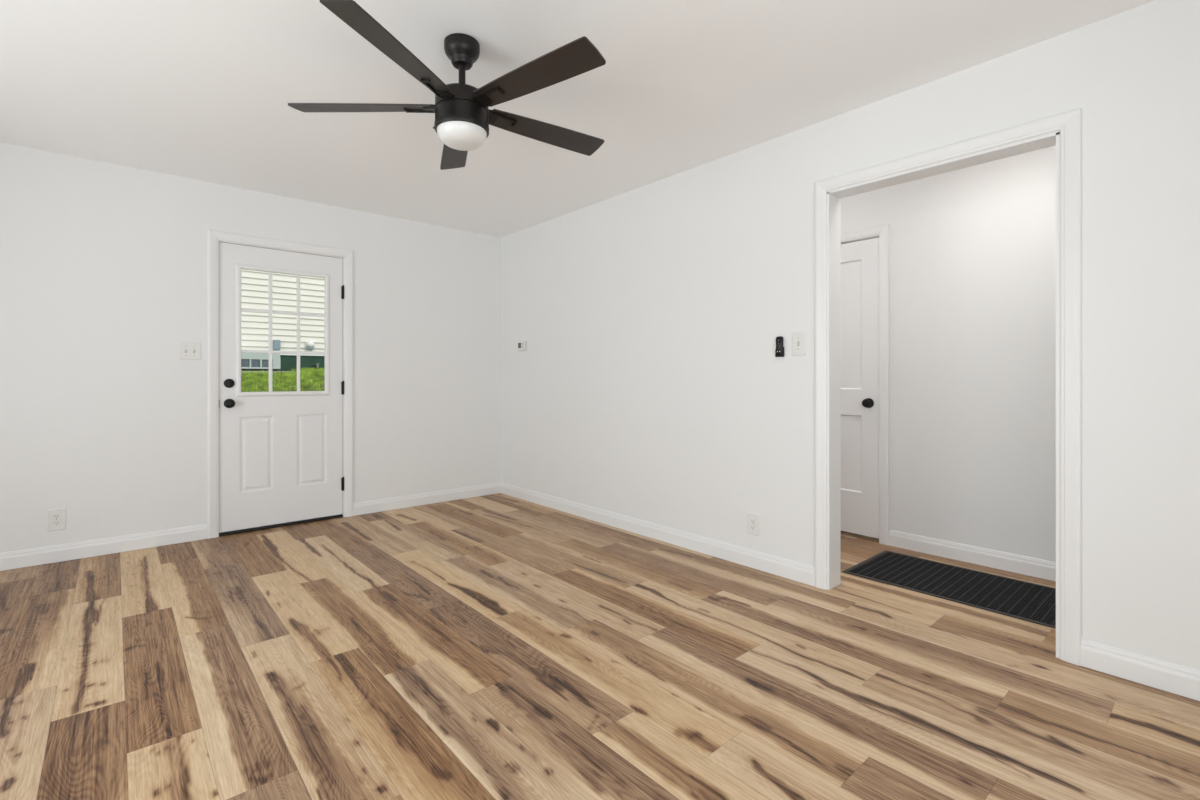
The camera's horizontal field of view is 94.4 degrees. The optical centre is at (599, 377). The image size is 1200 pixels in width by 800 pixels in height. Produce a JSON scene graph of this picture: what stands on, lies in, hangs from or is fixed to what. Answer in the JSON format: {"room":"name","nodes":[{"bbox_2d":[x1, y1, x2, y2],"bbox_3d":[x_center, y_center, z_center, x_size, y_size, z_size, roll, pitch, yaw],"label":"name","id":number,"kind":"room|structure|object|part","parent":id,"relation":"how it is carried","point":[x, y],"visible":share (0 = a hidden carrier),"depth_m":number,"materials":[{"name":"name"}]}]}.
{"room":"empty living room","nodes":[
{"label":"empty living room","id":0,"kind":"room"},
{"bbox_2d":[0,142,500,552],"bbox_3d":[-2.422,-0.047,4.128,6.285,2.690,0.140,0,0,-41],"label":"wall","id":1,"kind":"structure","parent":0,"point":[104,266],"depth_m":3.65,"materials":[{"name":"white paint"}]},
{"bbox_2d":[47,508,65,530],"bbox_3d":[-3.240,0.844,3.315,0.082,0.130,0.008,0,0,-41],"label":"power outlet","id":2,"kind":"object","parent":1,"relation":"attached to","point":[56,518],"visible":1,"depth_m":3.31,"materials":[{"name":"white plastic"}]},
{"bbox_2d":[53,514,59,518],"bbox_3d":[-3.239,0.825,3.313,0.034,0.026,0.004,0,0,-41],"label":"receptacle","id":3,"kind":"object","parent":2,"relation":"attached to","point":[55,516],"depth_m":3.31,"materials":[{"name":"white plastic"}]},
{"bbox_2d":[52,520,60,524],"bbox_3d":[-3.239,0.864,3.313,0.034,0.026,0.004,0,0,-41],"label":"receptacle","id":4,"kind":"object","parent":2,"relation":"attached to","point":[54,522],"depth_m":3.31,"materials":[{"name":"white plastic"}]},
{"bbox_2d":[179,342,200,359],"bbox_3d":[-2.753,-0.181,3.734,0.122,0.118,0.018,0,0,-41],"label":"light switch","id":5,"kind":"object","parent":1,"relation":"attached to","point":[187,350],"visible":1,"depth_m":3.73,"materials":[{"name":"white plastic"}]},
{"bbox_2d":[0,482,500,570],"bbox_3d":[-2.766,1.046,3.725,4.837,0.100,0.014,0,0,-41],"label":"baseboard","id":6,"kind":"structure","parent":1,"relation":"attached to","point":[104,546],"depth_m":3.60,"materials":[{"name":"white paint"}]},
{"bbox_2d":[208,230,352,538],"bbox_3d":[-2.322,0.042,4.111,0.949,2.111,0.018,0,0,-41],"label":"trim","id":7,"kind":"structure","parent":1,"relation":"attached to","point":[214,236],"depth_m":3.84,"materials":[{"name":"white paint"}]},
{"bbox_2d":[219,242,343,535],"bbox_3d":[-2.330,0.076,4.118,0.822,2.042,0.100,0,0,-41],"label":"door","id":8,"kind":"structure","parent":1,"relation":"in","point":[281,453],"depth_m":4.08,"materials":[{"name":"white paint"}]},
{"bbox_3d":[-2.577,0.178,3.872,0.066,0.066,0.054,0,0,-41],"label":"knob","id":9,"kind":"part","parent":8,"relation":"part of","materials":[{"name":"black metal"}]},
{"bbox_3d":[-2.336,-0.337,4.122,0.620,0.942,0.029,0,0,-41],"label":"lite frame","id":10,"kind":"part","parent":8,"relation":"part of","materials":[{"name":"white paint"}]},
{"bbox_2d":[0,0,1154,237],"bbox_3d":[-0.398,-1.382,1.812,6.285,0.080,6.292,0,0,-41],"label":"ceiling","id":11,"kind":"structure","parent":0,"point":[202,90],"depth_m":2.48,"materials":[{"name":"white paint"}]},
{"bbox_2d":[288,0,605,169],"bbox_3d":[-0.518,-1.135,2.240,1.272,0.414,1.298,0,0,-41],"label":"ceiling fan","id":12,"kind":"object","parent":11,"relation":"hanging from","point":[463,115],"visible":1,"depth_m":2.13,"materials":[{"name":"brown metal"}]},
{"bbox_3d":[-0.947,-1.083,2.228,0.553,0.036,0.124,0,0,0],"label":"blade","id":13,"kind":"part","parent":12,"relation":"part of","materials":[{"name":"black wood"}]},
{"bbox_3d":[-0.675,-1.083,1.853,0.124,0.036,0.553,0,0,18],"label":"blade","id":14,"kind":"part","parent":12,"relation":"part of","materials":[{"name":"black wood"}]},
{"bbox_3d":[-0.704,-1.081,2.228,0.162,0.031,0.070,0,0,0],"label":"blade arm","id":15,"kind":"part","parent":12,"relation":"part of","materials":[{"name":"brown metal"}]},
{"bbox_3d":[-0.600,-1.081,2.084,0.070,0.031,0.162,0,0,18],"label":"blade arm","id":16,"kind":"part","parent":12,"relation":"part of","materials":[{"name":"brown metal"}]},
{"bbox_3d":[-0.675,-1.083,2.603,0.124,0.036,0.553,0,0,-18],"label":"blade","id":17,"kind":"part","parent":12,"relation":"part of","materials":[{"name":"black wood"}]},
{"bbox_3d":[-0.553,-0.962,2.228,0.195,0.068,0.195,0,0,-41],"label":"lamp shade","id":18,"kind":"part","parent":12,"relation":"part of","materials":[{"name":"white glass"}]},
{"bbox_3d":[-0.431,-1.081,2.138,0.162,0.031,0.070,0,0,36],"label":"blade arm","id":19,"kind":"part","parent":12,"relation":"part of","materials":[{"name":"brown metal"}]},
{"bbox_3d":[-0.430,-1.081,2.316,0.162,0.031,0.070,0,0,-36],"label":"blade arm","id":20,"kind":"part","parent":12,"relation":"part of","materials":[{"name":"brown metal"}]},
{"bbox_3d":[-0.234,-1.083,1.996,0.553,0.036,0.124,0,0,36],"label":"blade","id":21,"kind":"part","parent":12,"relation":"part of","materials":[{"name":"black wood"}]},
{"bbox_3d":[-0.234,-1.083,2.460,0.553,0.036,0.124,0,0,-36],"label":"blade","id":22,"kind":"part","parent":12,"relation":"part of","materials":[{"name":"black wood"}]},
{"bbox_2d":[0,493,1199,799],"bbox_3d":[0.085,1.098,2.260,5.927,0.001,6.032,0,0,-41],"label":"floor","id":23,"kind":"structure","parent":0,"point":[499,646],"depth_m":2.00,"materials":[{"name":"brown wood"}]},
{"bbox_2d":[842,550,1055,628],"bbox_3d":[2.280,1.093,2.547,0.584,0.008,2.095,0,0,-41],"label":"runner mat","id":24,"kind":"object","parent":23,"relation":"on","point":[1023,600],"visible":0.63,"depth_m":2.93,"materials":[{"name":"grey rubber"}]},
{"bbox_2d":[501,0,1199,669],"bbox_3d":[1.053,-0.122,3.120,0.118,2.440,5.952,0,0,-41],"label":"wall","id":25,"kind":"structure","parent":0,"point":[649,384],"depth_m":2.98,"materials":[{"name":"white paint"}]},
{"bbox_2d":[518,341,526,350],"bbox_3d":[-0.705,-0.290,5.019,0.029,0.092,0.124,0,0,-41],"label":"thermostat","id":26,"kind":"object","parent":25,"relation":"attached to","point":[522,345],"visible":1,"depth_m":4.99,"materials":[{"name":"white plastic"}]},
{"bbox_2d":[747,513,759,535],"bbox_3d":[0.886,0.847,3.215,0.008,0.122,0.080,0,0,-41],"label":"power outlet","id":27,"kind":"object","parent":25,"relation":"attached to","point":[753,520],"visible":1,"depth_m":3.21,"materials":[{"name":"white plastic"}]},
{"bbox_2d":[775,336,783,356],"bbox_3d":[0.994,-0.174,3.079,0.024,0.114,0.047,0,0,-41],"label":"remote","id":28,"kind":"object","parent":25,"relation":"attached to","point":[779,352],"visible":1,"depth_m":3.07,"materials":[{"name":"black plastic"}]},
{"bbox_2d":[792,332,805,355],"bbox_3d":[1.068,-0.185,2.999,0.018,0.126,0.080,0,0,-41],"label":"light switch","id":29,"kind":"object","parent":25,"relation":"attached to","point":[798,338],"visible":1,"depth_m":3.00,"materials":[{"name":"white plastic"}]},
{"bbox_2d":[500,482,1199,700],"bbox_3d":[1.003,1.046,3.076,0.014,0.100,5.952,0,0,-41],"label":"baseboard","id":30,"kind":"structure","parent":25,"relation":"attached to","point":[1170,677],"depth_m":3.08,"materials":[{"name":"white paint"}]},
{"bbox_2d":[827,130,1059,658],"bbox_3d":[1.534,0.061,2.570,0.124,2.071,0.950,0,0,-41],"label":"trim","id":31,"kind":"structure","parent":25,"relation":"attached to","point":[834,196],"depth_m":2.88,"materials":[{"name":"white paint"}]},
{"bbox_2d":[815,108,1080,665],"bbox_3d":[1.484,0.034,2.524,0.018,2.127,1.068,0,0,-41],"label":"trim","id":32,"kind":"structure","parent":25,"relation":"attached to","point":[1068,123],"depth_m":2.16,"materials":[{"name":"white paint"}]},
{"bbox_2d":[841,145,1055,561],"bbox_3d":[1.835,-0.122,3.804,0.100,2.440,5.952,0,0,-41],"label":"wall","id":33,"kind":"structure","parent":0,"point":[972,249],"depth_m":3.30,"materials":[{"name":"white paint"}]},
{"bbox_2d":[841,237,878,537],"bbox_3d":[1.602,0.066,3.987,0.090,2.008,0.763,0,0,-41],"label":"door","id":34,"kind":"structure","parent":33,"relation":"in","point":[859,259],"depth_m":3.81,"materials":[{"name":"white paint"}]},
{"bbox_3d":[1.796,0.169,3.738,0.054,0.066,0.066,0,0,-41],"label":"knob","id":35,"kind":"part","parent":34,"relation":"part of","materials":[{"name":"black metal"}]},
{"bbox_2d":[841,236,878,243],"bbox_3d":[1.644,0.073,4.023,0.099,2.047,0.779,0,0,-41],"label":"trim","id":36,"kind":"structure","parent":33,"relation":"attached to","point":[874,236],"depth_m":3.80,"materials":[{"name":"white paint"}]},
{"bbox_2d":[841,224,888,544],"bbox_3d":[1.599,0.043,3.985,0.018,2.109,0.898,0,0,-41],"label":"trim","id":37,"kind":"structure","parent":33,"relation":"attached to","point":[882,231],"depth_m":3.67,"materials":[{"name":"white paint"}]},
{"bbox_2d":[889,530,1055,580],"bbox_3d":[1.792,1.046,3.766,0.014,0.100,5.952,0,0,-41],"label":"baseboard","id":38,"kind":"structure","parent":33,"relation":"attached to","point":[1039,568],"depth_m":3.27,"materials":[{"name":"white paint"}]},
{"label":"outside","id":39,"kind":"structure","parent":0,"visible":0},
{"bbox_2d":[241,367,323,391],"bbox_3d":[-6.531,0.618,10.510,32.000,1.490,14.877,0,0,-41],"label":"lawn","id":40,"kind":"structure","parent":39,"point":[322,380],"depth_m":8.88,"materials":[{"name":"plant"}]},
{"bbox_2d":[241,353,296,373],"bbox_3d":[-6.031,-0.209,9.524,1.455,0.495,0.720,0,0,-41],"label":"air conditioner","id":41,"kind":"object","parent":40,"relation":"on","point":[254,362],"visible":0.39,"depth_m":9.41,"materials":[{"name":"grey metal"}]},
{"bbox_3d":[-5.761,-0.246,9.800,0.114,0.181,0.584,0,0,-41],"label":"service panel","id":42,"kind":"part","parent":41,"relation":"part of","materials":[{"name":"grey metal"}]},
{"bbox_2d":[241,269,323,370],"bbox_3d":[-7.776,-2.413,12.694,12.700,5.221,7.250,0,0,-41],"label":"neighbouring house","id":43,"kind":"structure","parent":40,"relation":"on","point":[254,284],"depth_m":10.20,"materials":[{"name":"beige plastic"}]},
{"bbox_2d":[305,340,313,349],"bbox_3d":[-5.436,-0.625,10.435,0.150,0.175,0.115,0,0,-41],"label":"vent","id":44,"kind":"object","parent":43,"relation":"attached to","point":[309,344],"depth_m":10.41,"materials":[{"name":"white"}]}
]}

